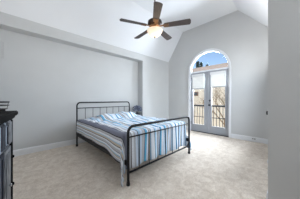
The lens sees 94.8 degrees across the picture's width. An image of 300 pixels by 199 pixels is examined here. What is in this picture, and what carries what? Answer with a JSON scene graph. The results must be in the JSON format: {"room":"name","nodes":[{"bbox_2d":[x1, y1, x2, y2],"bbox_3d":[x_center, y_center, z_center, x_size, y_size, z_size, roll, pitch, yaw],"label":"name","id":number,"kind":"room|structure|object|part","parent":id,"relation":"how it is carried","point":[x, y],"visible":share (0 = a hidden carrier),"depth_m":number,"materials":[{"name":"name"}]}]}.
{"room":"bedroom","nodes":[
{"label":"bedroom","id":0,"kind":"room"},
{"bbox_2d":[0,12,168,149],"bbox_3d":[-1.243,-0.350,4.161,5.580,3.000,0.400,0,0,-44],"label":"wall","id":1,"kind":"structure","parent":0,"point":[47,71],"depth_m":3.37,"materials":[{"name":"paint"}]},
{"bbox_2d":[0,39,6,60],"bbox_3d":[-2.953,-0.950,2.563,0.400,0.400,0.008,0,0,-44],"label":"air vent","id":2,"kind":"object","parent":1,"relation":"in","point":[4,44],"visible":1,"depth_m":2.68,"materials":[{"name":"metal"}]},
{"bbox_2d":[13,138,85,156],"bbox_3d":[-1.814,1.085,3.665,3.870,0.130,0.016,0,0,-44],"label":"baseboard","id":3,"kind":"structure","parent":1,"relation":"attached to","point":[19,152],"depth_m":3.12,"materials":[{"name":"white paint"}]},
{"bbox_2d":[0,0,267,61],"bbox_3d":[0.692,-2.170,2.172,5.580,1.180,5.650,0,0,-44],"label":"ceiling","id":4,"kind":"structure","parent":0,"point":[98,20],"depth_m":3.67,"materials":[{"name":"paint"}]},
{"bbox_2d":[120,0,190,39],"bbox_3d":[0.086,-1.938,2.908,1.382,1.343,1.359,0,0,-44],"label":"ceiling fan","id":5,"kind":"object","parent":4,"relation":"hanging from","point":[154,30],"visible":1,"depth_m":2.75,"materials":[{"name":"brown wood"}]},
{"bbox_3d":[-0.330,-1.514,2.704,0.520,0.008,0.148,0,12,-20],"label":"blade","id":6,"kind":"part","parent":5,"relation":"part of","materials":[{"name":"brown wood"}]},
{"bbox_3d":[-0.187,-1.514,3.226,0.148,0.008,0.520,-15,9,-38],"label":"blade","id":7,"kind":"part","parent":5,"relation":"part of","materials":[{"name":"brown wood"}]},
{"bbox_3d":[0.100,-1.373,2.866,0.320,0.135,0.320,0,0,-44],"label":"lamp shade","id":8,"kind":"part","parent":5,"relation":"part of","materials":[{"name":"beige glass"}]},
{"bbox_3d":[0.121,-1.514,2.407,0.148,0.008,0.520,12,-1,-2],"label":"blade","id":9,"kind":"part","parent":5,"relation":"part of","materials":[{"name":"brown wood"}]},
{"bbox_3d":[0.353,-1.514,3.250,0.148,0.008,0.520,-14,-8,33],"label":"blade","id":10,"kind":"part","parent":5,"relation":"part of","materials":[{"name":"brown wood"}]},
{"bbox_3d":[0.544,-1.514,2.744,0.520,0.008,0.148,0,-12,16],"label":"blade","id":11,"kind":"part","parent":5,"relation":"part of","materials":[{"name":"brown wood"}]},
{"bbox_2d":[13,130,267,198],"bbox_3d":[0.622,1.210,2.244,5.580,0.120,5.750,0,0,-44],"label":"floor","id":12,"kind":"structure","parent":0,"point":[216,166],"depth_m":2.12,"materials":[{"name":"carpet"}]},
{"bbox_2d":[0,110,17,198],"bbox_3d":[-1.103,0.615,0.684,0.509,1.070,1.062,0,0,-36],"label":"dresser","id":13,"kind":"object","parent":12,"relation":"on","point":[6,122],"visible":1,"depth_m":1.04,"materials":[{"name":"black wood"}]},
{"bbox_3d":[-1.044,0.720,0.968,0.025,0.660,0.085,0,0,-36],"label":"cabinet door","id":14,"kind":"part","parent":13,"relation":"part of","materials":[{"name":"black wood"}]},
{"bbox_3d":[-1.043,0.273,0.969,0.029,0.195,0.086,0,0,-36],"label":"drawer","id":15,"kind":"part","parent":13,"relation":"part of","materials":[{"name":"black wood"}]},
{"bbox_2d":[0,101,9,109],"bbox_3d":[-1.230,0.046,1.041,0.242,0.064,0.272,0,0,-36],"label":"wire tray","id":16,"kind":"object","parent":13,"relation":"on","point":[8,102],"visible":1,"depth_m":1.08,"materials":[{"name":"black metal"}]},
{"bbox_3d":[-1.116,0.273,1.070,0.029,0.195,0.055,0,0,-36],"label":"drawer","id":17,"kind":"part","parent":13,"relation":"part of","materials":[{"name":"black wood"}]},
{"bbox_3d":[-1.133,0.720,1.092,0.025,0.660,0.200,0,0,-36],"label":"cabinet door","id":18,"kind":"part","parent":13,"relation":"part of","materials":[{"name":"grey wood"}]},
{"bbox_3d":[-1.163,0.273,1.135,0.029,0.195,0.095,0,0,-36],"label":"drawer","id":19,"kind":"part","parent":13,"relation":"part of","materials":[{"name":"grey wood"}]},
{"bbox_3d":[-1.217,0.618,1.191,0.045,0.905,0.049,0,0,-36],"label":"corner post","id":20,"kind":"part","parent":13,"relation":"part of","materials":[{"name":"black paint"}]},
{"bbox_2d":[76,101,189,186],"bbox_3d":[-0.483,0.604,3.171,1.624,1.092,2.213,0,0,-44],"label":"bed","id":21,"kind":"object","parent":12,"relation":"on","point":[126,162],"visible":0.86,"depth_m":2.39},
{"bbox_3d":[-1.045,0.863,2.624,0.028,0.065,2.160,0,0,-44],"label":"rail","id":22,"kind":"part","parent":21,"relation":"part of","materials":[{"name":"black metal"}]},
{"bbox_3d":[-1.236,0.604,3.946,1.603,1.092,0.035,0,0,-44],"label":"headboard frame","id":23,"kind":"part","parent":21,"relation":"part of","materials":[{"name":"black metal"}]},
{"bbox_3d":[0.270,0.749,2.397,1.606,0.803,0.038,0,0,-44],"label":"footboard frame","id":24,"kind":"part","parent":21,"relation":"part of","materials":[{"name":"black metal"}]},
{"bbox_3d":[0.270,0.985,2.397,1.570,0.028,0.028,0,0,-44],"label":"rail","id":25,"kind":"part","parent":21,"relation":"part of","materials":[{"name":"black metal"}]},
{"bbox_3d":[-0.524,0.668,3.214,1.500,0.327,1.970,0,0,-44],"label":"mattress","id":26,"kind":"object","parent":21,"relation":"on","visible":0},
{"bbox_2d":[76,111,190,186],"bbox_3d":[-0.443,0.733,3.128,1.804,0.777,2.092,0,0,-44],"label":"quilt","id":27,"kind":"object","parent":26,"relation":"on","point":[108,131],"visible":0.91,"depth_m":2.42,"materials":[{"name":"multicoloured fabric"}]},
{"bbox_2d":[191,130,228,136],"bbox_3d":[2.003,1.139,4.710,0.140,0.022,1.286,0,0,-44],"label":"threshold","id":28,"kind":"object","parent":12,"relation":"on","point":[191,130],"visible":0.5,"depth_m":4.59,"materials":[{"name":"grey wood"}]},
{"bbox_3d":[-0.413,0.870,4.663,0.380,0.560,0.419,0,0,-44],"label":"nightstand","id":29,"kind":"object","parent":12,"relation":"on","visible":0},
{"bbox_2d":[132,105,142,114],"bbox_3d":[-0.438,0.384,4.643,0.398,0.412,0.361,0,0,-44],"label":"potted plant","id":30,"kind":"object","parent":29,"relation":"on","point":[136,108],"visible":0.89,"depth_m":4.61,"materials":[{"name":"blue plant"}]},
{"bbox_2d":[169,10,267,138],"bbox_3d":[1.944,-0.850,4.736,0.090,4.000,4.020,0,0,-44],"label":"wall","id":31,"kind":"structure","parent":0,"point":[244,39],"depth_m":4.04,"materials":[{"name":"paint"}]},
{"bbox_2d":[190,73,190,129],"bbox_3d":[1.976,-0.245,4.684,0.055,2.790,1.310,0,0,-44],"label":"trim","id":32,"kind":"structure","parent":31,"relation":"attached to","point":[190,73],"depth_m":5.13,"materials":[{"name":"white paint"}]},
{"bbox_2d":[191,71,208,132],"bbox_3d":[1.770,0.082,4.920,0.062,2.089,0.667,0,0,-44],"label":"door","id":33,"kind":"structure","parent":31,"relation":"in","point":[198,127],"depth_m":4.76,"materials":[{"name":"grey paint"}]},
{"bbox_2d":[192,73,204,89],"bbox_3d":[1.701,-0.629,4.901,0.063,0.532,0.455,0,0,-44],"label":"pleated shade","id":34,"kind":"object","parent":33,"relation":"attached to","point":[198,79],"visible":1,"depth_m":4.89,"materials":[{"name":"fabric"}]},
{"bbox_2d":[188,48,230,137],"bbox_3d":[1.938,-0.272,4.647,0.042,2.844,1.418,0,0,-44],"label":"trim","id":35,"kind":"structure","parent":31,"relation":"attached to","point":[210,49],"depth_m":4.35,"materials":[{"name":"white paint"}]},
{"bbox_2d":[191,51,228,73],"bbox_3d":[1.968,-1.296,4.676,0.034,0.663,1.286,0,0,-44],"label":"window","id":36,"kind":"structure","parent":31,"relation":"in","point":[207,51],"depth_m":4.72,"materials":[{"name":"white paint"}]},
{"bbox_2d":[208,68,228,135],"bbox_3d":[2.194,0.082,4.441,0.121,2.089,0.643,0,0,-44],"label":"door","id":37,"kind":"structure","parent":31,"relation":"in","point":[212,129],"depth_m":4.34,"materials":[{"name":"grey paint"}]},
{"bbox_2d":[210,70,225,87],"bbox_3d":[2.166,-0.644,4.424,0.063,0.502,0.457,0,0,-44],"label":"pleated shade","id":38,"kind":"object","parent":37,"relation":"attached to","point":[217,78],"visible":1,"depth_m":4.41,"materials":[{"name":"fabric"}]},
{"bbox_2d":[231,133,267,143],"bbox_3d":[2.822,1.085,3.756,0.016,0.130,1.090,0,0,-44],"label":"baseboard","id":39,"kind":"structure","parent":31,"relation":"attached to","point":[236,136],"depth_m":3.83,"materials":[{"name":"white paint"}]},
{"bbox_2d":[268,0,299,198],"bbox_3d":[2.896,-0.350,1.756,2.700,3.000,1.880,0,0,-44],"label":"wall","id":40,"kind":"structure","parent":0,"point":[283,15],"depth_m":1.40,"materials":[{"name":"paint"}]},
{"bbox_3d":[2.276,1.245,4.975,0.600,0.130,2.200,0,0,-44],"label":"floor","id":41,"kind":"structure","parent":0,"visible":0},
{"bbox_2d":[194,105,224,126],"bbox_3d":[2.304,0.693,5.002,0.066,0.975,2.100,0,0,-44],"label":"balcony railing","id":42,"kind":"object","parent":41,"relation":"on","point":[213,106],"visible":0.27,"depth_m":4.99,"materials":[{"name":"black metal"}]},
{"bbox_3d":[2.312,0.235,5.010,0.044,0.060,2.100,0,0,-44],"label":"rail","id":43,"kind":"part","parent":42,"relation":"part of","materials":[{"name":"black metal"}]},
{"label":"outside","id":44,"kind":"structure","parent":0,"visible":0},
{"bbox_3d":[16.274,4.400,29.775,55.150,0.100,100.000,0,0,-44],"label":"ground","id":45,"kind":"structure","parent":44,"visible":0},
{"bbox_2d":[194,87,224,127],"bbox_3d":[5.455,1.467,10.592,3.871,5.774,4.164,0,0,2],"label":"bare tree","id":46,"kind":"object","parent":45,"relation":"on","point":[216,91],"visible":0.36,"depth_m":9.97,"materials":[{"name":"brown plant"}]},
{"bbox_2d":[192,63,227,127],"bbox_3d":[9.797,-0.200,17.896,8.200,9.100,33.000,0,0,-44],"label":"neighbor house","id":47,"kind":"structure","parent":45,"relation":"on","point":[198,93],"depth_m":16.41,"materials":[{"name":"beige paint"}]}
]}

